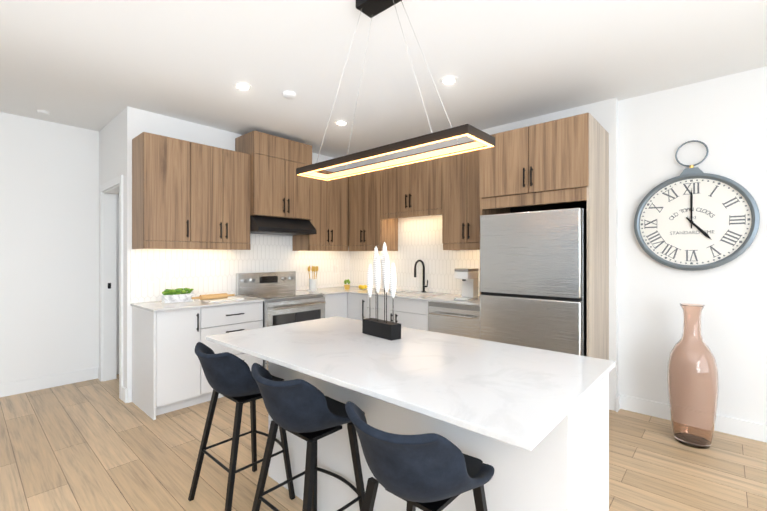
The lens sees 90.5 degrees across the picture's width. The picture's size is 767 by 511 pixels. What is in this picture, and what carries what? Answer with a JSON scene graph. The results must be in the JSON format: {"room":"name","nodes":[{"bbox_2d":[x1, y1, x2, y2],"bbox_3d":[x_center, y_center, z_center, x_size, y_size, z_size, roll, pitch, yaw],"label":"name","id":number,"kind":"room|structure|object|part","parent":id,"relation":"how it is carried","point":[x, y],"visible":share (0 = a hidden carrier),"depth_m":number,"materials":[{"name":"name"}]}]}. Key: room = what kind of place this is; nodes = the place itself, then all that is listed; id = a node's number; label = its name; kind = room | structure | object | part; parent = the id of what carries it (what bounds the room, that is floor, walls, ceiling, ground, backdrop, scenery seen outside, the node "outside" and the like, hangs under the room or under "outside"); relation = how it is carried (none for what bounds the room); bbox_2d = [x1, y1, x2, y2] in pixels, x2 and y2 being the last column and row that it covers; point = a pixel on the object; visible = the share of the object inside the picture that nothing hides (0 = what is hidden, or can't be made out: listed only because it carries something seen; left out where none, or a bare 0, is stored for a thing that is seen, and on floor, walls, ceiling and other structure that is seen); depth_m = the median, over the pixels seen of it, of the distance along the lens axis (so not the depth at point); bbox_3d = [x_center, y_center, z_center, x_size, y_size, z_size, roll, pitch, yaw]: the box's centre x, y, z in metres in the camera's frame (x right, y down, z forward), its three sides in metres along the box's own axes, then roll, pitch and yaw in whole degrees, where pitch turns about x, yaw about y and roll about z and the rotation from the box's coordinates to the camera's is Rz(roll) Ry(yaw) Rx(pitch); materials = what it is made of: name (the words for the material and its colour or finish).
{"room":"kitchen","nodes":[
{"label":"kitchen","id":0,"kind":"room"},
{"bbox_2d":[0,112,118,383],"bbox_3d":[-3.576,-0.010,3.862,0.120,2.740,8.500,0,0,42],"label":"wall","id":1,"kind":"structure","parent":0,"point":[49,248],"depth_m":3.91,"materials":[{"name":"white paint"}]},
{"bbox_2d":[0,367,98,396],"bbox_3d":[-4.757,1.296,2.434,0.030,0.125,4.799,0,0,42],"label":"baseboard","id":2,"kind":"structure","parent":1,"relation":"attached to","point":[28,385],"depth_m":3.90,"materials":[{"name":"white"}]},
{"bbox_2d":[99,110,123,354],"bbox_3d":[-2.771,-0.010,3.958,0.950,2.740,0.120,0,0,42],"label":"wall","id":3,"kind":"structure","parent":0,"point":[111,149],"depth_m":3.83,"materials":[{"name":"white paint"}]},
{"bbox_2d":[99,175,122,399],"bbox_3d":[-2.739,0.300,3.917,0.850,2.120,0.139,0,0,42],"label":"door frame","id":4,"kind":"structure","parent":3,"relation":"attached to","point":[110,190],"depth_m":4.13,"materials":[{"name":"white wood"}]},
{"bbox_2d":[123,106,349,388],"bbox_3d":[-1.477,-0.009,4.596,0.120,2.740,2.800,0,0,42],"label":"wall","id":5,"kind":"structure","parent":0,"point":[137,122],"depth_m":3.58,"materials":[{"name":"white paint"}]},
{"bbox_2d":[132,132,251,245],"bbox_3d":[-1.880,-0.604,3.797,0.345,0.949,0.999,0,0,42],"label":"upper cabinet","id":6,"kind":"object","parent":5,"relation":"attached to","point":[188,195],"depth_m":3.59,"materials":[{"name":"brown wood"}]},
{"bbox_2d":[235,130,315,221],"bbox_3d":[-1.264,-0.874,4.429,0.415,0.890,0.760,0,0,42],"label":"upper cabinet","id":7,"kind":"object","parent":5,"relation":"attached to","point":[277,191],"depth_m":4.24,"materials":[{"name":"brown wood"}]},
{"bbox_2d":[250,215,316,235],"bbox_3d":[-1.229,-0.339,4.399,0.488,0.177,0.756,0,0,42],"label":"range hood","id":8,"kind":"object","parent":7,"relation":"attached to","point":[273,225],"visible":0.81,"depth_m":4.23,"materials":[{"name":"black metal"}]},
{"bbox_2d":[292,170,347,245],"bbox_3d":[-0.825,-0.603,4.970,0.345,0.949,0.628,0,0,42],"label":"upper cabinet","id":9,"kind":"object","parent":5,"relation":"attached to","point":[331,224],"depth_m":4.86,"materials":[{"name":"brown wood"}]},
{"bbox_2d":[0,374,766,510],"bbox_3d":[-0.563,1.398,1.050,8.720,0.080,8.650,0,0,42],"label":"floor","id":10,"kind":"structure","parent":0,"point":[97,444],"depth_m":2.51,"materials":[{"name":"brown wood"}]},
{"bbox_2d":[132,302,262,419],"bbox_3d":[-1.786,0.913,3.711,0.597,0.894,1.000,0,0,42],"label":"base cabinet","id":11,"kind":"object","parent":10,"relation":"on","point":[168,374],"depth_m":3.34,"materials":[{"name":"white wood"}]},
{"bbox_2d":[130,294,264,313],"bbox_3d":[-1.777,0.455,3.695,0.633,0.020,1.011,0,0,42],"label":"countertop","id":12,"kind":"structure","parent":11,"relation":"on","point":[154,307],"depth_m":3.45,"materials":[{"name":"white stone"}]},
{"bbox_2d":[162,288,193,303],"bbox_3d":[-1.964,0.378,3.634,0.109,0.132,0.279,0,0,42],"label":"planter","id":13,"kind":"object","parent":12,"relation":"on","point":[176,295],"visible":1,"depth_m":3.60,"materials":[{"name":"ceramic"}]},
{"bbox_2d":[191,293,243,301],"bbox_3d":[-1.656,0.413,3.768,0.260,0.063,0.450,0,0,42],"label":"board","id":14,"kind":"object","parent":12,"relation":"on","point":[220,297],"visible":1,"depth_m":3.74,"materials":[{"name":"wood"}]},
{"bbox_2d":[188,342,294,510],"bbox_3d":[-0.798,0.921,2.112,0.432,0.882,0.436,0,0,42],"label":"bar stool","id":15,"kind":"object","parent":10,"relation":"on","point":[228,375],"visible":0.81,"depth_m":1.97,"materials":[{"name":"fabric"}]},
{"bbox_3d":[-0.798,0.622,2.113,0.429,0.299,0.445,0,0,42],"label":"seat","id":16,"kind":"part","parent":15,"relation":"part of","materials":[{"name":"fabric"}]},
{"bbox_2d":[236,271,325,369],"bbox_3d":[-1.145,0.780,4.323,0.709,1.160,0.760,0,0,42],"label":"range","id":17,"kind":"object","parent":10,"relation":"on","point":[285,302],"visible":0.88,"depth_m":4.26,"materials":[{"name":"silver metal"}]},
{"bbox_2d":[251,363,364,510],"bbox_3d":[-0.348,0.921,1.700,0.432,0.882,0.436,0,0,42],"label":"bar stool","id":18,"kind":"object","parent":10,"relation":"on","point":[310,414],"visible":0.92,"depth_m":1.57,"materials":[{"name":"fabric"}]},
{"bbox_3d":[-0.348,0.622,1.701,0.429,0.299,0.445,0,0,42],"label":"seat","id":19,"kind":"part","parent":18,"relation":"part of","materials":[{"name":"fabric"}]},
{"bbox_2d":[296,290,345,317],"bbox_3d":[-0.807,0.913,4.800,0.597,0.895,0.396,0,0,42],"label":"base cabinet","id":20,"kind":"object","parent":10,"relation":"on","point":[335,305],"depth_m":4.60,"materials":[{"name":"white wood"}]},
{"bbox_2d":[346,294,453,330],"bbox_3d":[0.195,0.913,4.563,1.251,0.895,0.588,0,0,42],"label":"base cabinet","id":21,"kind":"object","parent":10,"relation":"on","point":[409,313],"depth_m":4.25,"materials":[{"name":"white wood"}]},
{"bbox_2d":[302,286,381,293],"bbox_3d":[-0.593,0.456,5.012,0.633,0.020,0.995,0,0,42],"label":"countertop","id":22,"kind":"structure","parent":21,"relation":"on","point":[325,289],"depth_m":4.99,"materials":[{"name":"white stone"}]},
{"bbox_3d":[-0.518,-0.002,3.749,2.437,0.892,2.775,0,0,42],"label":"backsplash panel","id":23,"kind":"part","parent":22,"relation":"part of","materials":[{"name":"tile"}]},
{"bbox_2d":[308,266,317,290],"bbox_3d":[-0.889,0.287,4.830,0.104,0.316,0.143,0,0,42],"label":"utensil crock","id":24,"kind":"object","parent":22,"relation":"on","point":[312,284],"visible":1,"depth_m":4.79,"materials":[{"name":"white ceramic"}]},
{"bbox_2d":[344,279,349,288],"bbox_3d":[-0.479,0.379,5.016,0.082,0.132,0.083,0,0,42],"label":"plant","id":25,"kind":"object","parent":22,"relation":"on","point":[346,286],"visible":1,"depth_m":4.99,"materials":[{"name":"green plant"}]},
{"bbox_2d":[358,285,366,288],"bbox_3d":[-0.272,0.418,5.049,0.133,0.054,0.141,0,0,42],"label":"lemons","id":26,"kind":"object","parent":22,"relation":"on","point":[362,286],"visible":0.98,"depth_m":5.04,"materials":[{"name":"yellow food"}]},
{"bbox_2d":[346,290,479,305],"bbox_3d":[0.434,0.455,4.332,1.803,0.020,0.633,0,0,42],"label":"countertop","id":27,"kind":"structure","parent":21,"relation":"on","point":[437,297],"depth_m":4.14,"materials":[{"name":"white stone"}]},
{"bbox_2d":[390,290,433,297],"bbox_3d":[0.344,0.560,4.437,0.691,0.213,0.410,0,0,42],"label":"sink","id":28,"kind":"object","parent":27,"relation":"in","point":[397,291],"depth_m":4.66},
{"bbox_2d":[414,262,429,293],"bbox_3d":[0.449,0.254,4.541,0.093,0.383,0.214,0,0,42],"label":"faucet","id":29,"kind":"object","parent":27,"relation":"on","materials":[{"name":"black metal"}]},
{"bbox_2d":[455,268,478,300],"bbox_3d":[0.843,0.287,3.855,0.152,0.314,0.222,0,0,42],"label":"coffee maker","id":30,"kind":"object","parent":27,"relation":"on","point":[468,277],"visible":1,"depth_m":3.83,"materials":[{"name":"white plastic"}]},
{"bbox_2d":[345,401,493,510],"bbox_3d":[0.113,0.920,1.249,0.432,0.882,0.436,0,0,42],"label":"bar stool","id":31,"kind":"object","parent":10,"relation":"on","point":[430,472],"visible":1,"depth_m":1.09,"materials":[{"name":"fabric"}]},
{"bbox_2d":[268,364,608,510],"bbox_3d":[0.124,0.912,1.973,1.737,0.895,0.560,0,0,42],"label":"kitchen island","id":32,"kind":"object","parent":10,"relation":"on","point":[569,471],"depth_m":1.45,"materials":[{"name":"white"}]},
{"bbox_2d":[206,316,615,451],"bbox_3d":[0.001,0.453,1.842,1.780,0.020,0.940,0,0,42],"label":"island countertop","id":33,"kind":"structure","parent":32,"relation":"on","point":[514,395],"depth_m":1.47,"materials":[{"name":"white stone"}]},
{"bbox_2d":[362,242,400,340],"bbox_3d":[-0.013,0.183,2.096,0.070,0.519,0.250,0,0,-40],"label":"figurine","id":34,"kind":"object","parent":33,"relation":"on","point":[384,329],"visible":1,"depth_m":2.08,"materials":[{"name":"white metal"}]},
{"bbox_3d":[0.623,0.638,1.235,0.007,0.120,0.070,0,0,42],"label":"outlet panel","id":35,"kind":"part","parent":32,"relation":"part of","materials":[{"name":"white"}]},
{"bbox_2d":[428,301,479,338],"bbox_3d":[0.853,0.915,3.915,0.586,0.891,0.636,0,0,42],"label":"dishwasher","id":36,"kind":"object","parent":10,"relation":"on","point":[462,320],"visible":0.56,"depth_m":3.70,"materials":[{"name":"silver metal"}]},
{"bbox_2d":[480,208,586,355],"bbox_3d":[1.391,0.500,3.373,0.830,1.720,0.703,0,0,42],"label":"fridge","id":37,"kind":"object","parent":10,"relation":"on","point":[533,278],"visible":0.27,"depth_m":3.07,"materials":[{"name":"silver metal"}]},
{"bbox_2d":[479,113,608,359],"bbox_3d":[1.420,0.140,3.401,0.905,2.440,0.697,0,0,42],"label":"surround","id":38,"kind":"object","parent":10,"relation":"on","point":[562,163],"visible":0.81,"depth_m":3.11,"materials":[{"name":"brown wood"}]},
{"bbox_2d":[667,303,718,448],"bbox_3d":[2.246,0.858,2.768,0.292,1.000,0.292,0,0,42],"label":"floor vase","id":39,"kind":"object","parent":10,"relation":"on","point":[692,381],"visible":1,"depth_m":2.68,"materials":[{"name":"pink glass"}]},
{"bbox_2d":[0,0,766,157],"bbox_3d":[-0.563,-1.422,1.052,8.720,0.080,8.650,0,0,42],"label":"ceiling","id":40,"kind":"structure","parent":0,"point":[96,65],"depth_m":2.68,"materials":[{"name":"white paint"}]},
{"bbox_2d":[36,110,49,114],"bbox_3d":[-3.260,-1.369,3.646,0.100,0.020,0.100,0,0,42],"label":"smoke detector","id":41,"kind":"object","parent":40,"relation":"attached to","point":[43,112],"visible":1,"depth_m":3.62,"materials":[{"name":"white plastic"}]},
{"bbox_2d":[233,81,251,89],"bbox_3d":[-1.142,-1.373,3.086,0.144,0.012,0.144,0,0,42],"label":"recessed light","id":42,"kind":"object","parent":40,"relation":"in","point":[242,85],"visible":1,"depth_m":3.06,"materials":[{"name":"white"}]},
{"bbox_2d":[282,90,295,98],"bbox_3d":[-0.803,-1.364,3.238,0.120,0.030,0.120,0,0,42],"label":"smoke detector","id":43,"kind":"object","parent":40,"relation":"attached to","point":[287,94],"visible":1,"depth_m":3.21,"materials":[{"name":"white plastic"}]},
{"bbox_2d":[334,120,347,124],"bbox_3d":[-0.436,-1.373,3.930,0.144,0.012,0.144,0,0,42],"label":"recessed light","id":44,"kind":"object","parent":40,"relation":"in","point":[341,122],"visible":1,"depth_m":3.91,"materials":[{"name":"white"}]},
{"bbox_2d":[296,0,494,180],"bbox_3d":[-0.014,-0.935,2.011,1.170,0.890,0.245,0,0,42],"label":"pendant light","id":45,"kind":"object","parent":40,"relation":"hanging from","point":[373,8],"visible":1,"depth_m":1.94,"materials":[{"name":"black metal"}]},
{"bbox_2d":[440,75,457,83],"bbox_3d":[0.514,-1.373,2.982,0.144,0.012,0.144,0,0,42],"label":"recessed light","id":46,"kind":"object","parent":40,"relation":"in","point":[449,79],"visible":1,"depth_m":2.96,"materials":[{"name":"white"}]},
{"bbox_2d":[350,98,617,410],"bbox_3d":[0.804,-0.009,4.590,3.520,2.740,0.240,0,0,42],"label":"wall","id":47,"kind":"structure","parent":0,"point":[604,113],"depth_m":3.36,"materials":[{"name":"white paint"}]},
{"bbox_2d":[348,170,397,245],"bbox_3d":[-0.144,-0.603,5.044,0.595,0.949,0.345,0,0,42],"label":"upper cabinet","id":48,"kind":"object","parent":47,"relation":"attached to","point":[366,225],"depth_m":4.89,"materials":[{"name":"brown wood"}]},
{"bbox_2d":[380,157,443,217],"bbox_3d":[0.413,-0.794,4.544,0.898,0.570,0.345,0,0,42],"label":"upper cabinet","id":49,"kind":"object","parent":47,"relation":"attached to","point":[413,189],"depth_m":4.37,"materials":[{"name":"brown wood"}]},
{"bbox_2d":[440,150,479,245],"bbox_3d":[0.973,-0.604,4.040,0.604,0.949,0.345,0,0,42],"label":"upper cabinet","id":50,"kind":"object","parent":47,"relation":"attached to","point":[460,214],"depth_m":3.95,"materials":[{"name":"brown wood"}]},
{"bbox_2d":[618,66,766,424],"bbox_3d":[3.559,-0.011,2.179,3.800,2.740,0.140,0,0,42],"label":"wall","id":51,"kind":"structure","parent":0,"point":[724,119],"depth_m":3.03,"materials":[{"name":"white paint"}]},
{"bbox_2d":[617,394,766,442],"bbox_3d":[3.507,1.296,2.120,3.799,0.125,0.014,0,0,42],"label":"baseboard","id":52,"kind":"structure","parent":51,"relation":"attached to","point":[742,428],"depth_m":2.94,"materials":[{"name":"white"}]},
{"bbox_2d":[634,140,759,270],"bbox_3d":[2.456,-0.398,3.033,0.778,1.040,0.056,0,0,42],"label":"wall clock","id":53,"kind":"object","parent":51,"relation":"attached to","point":[691,218],"visible":0.98,"depth_m":3.01,"materials":[{"name":"grey"}]}
]}

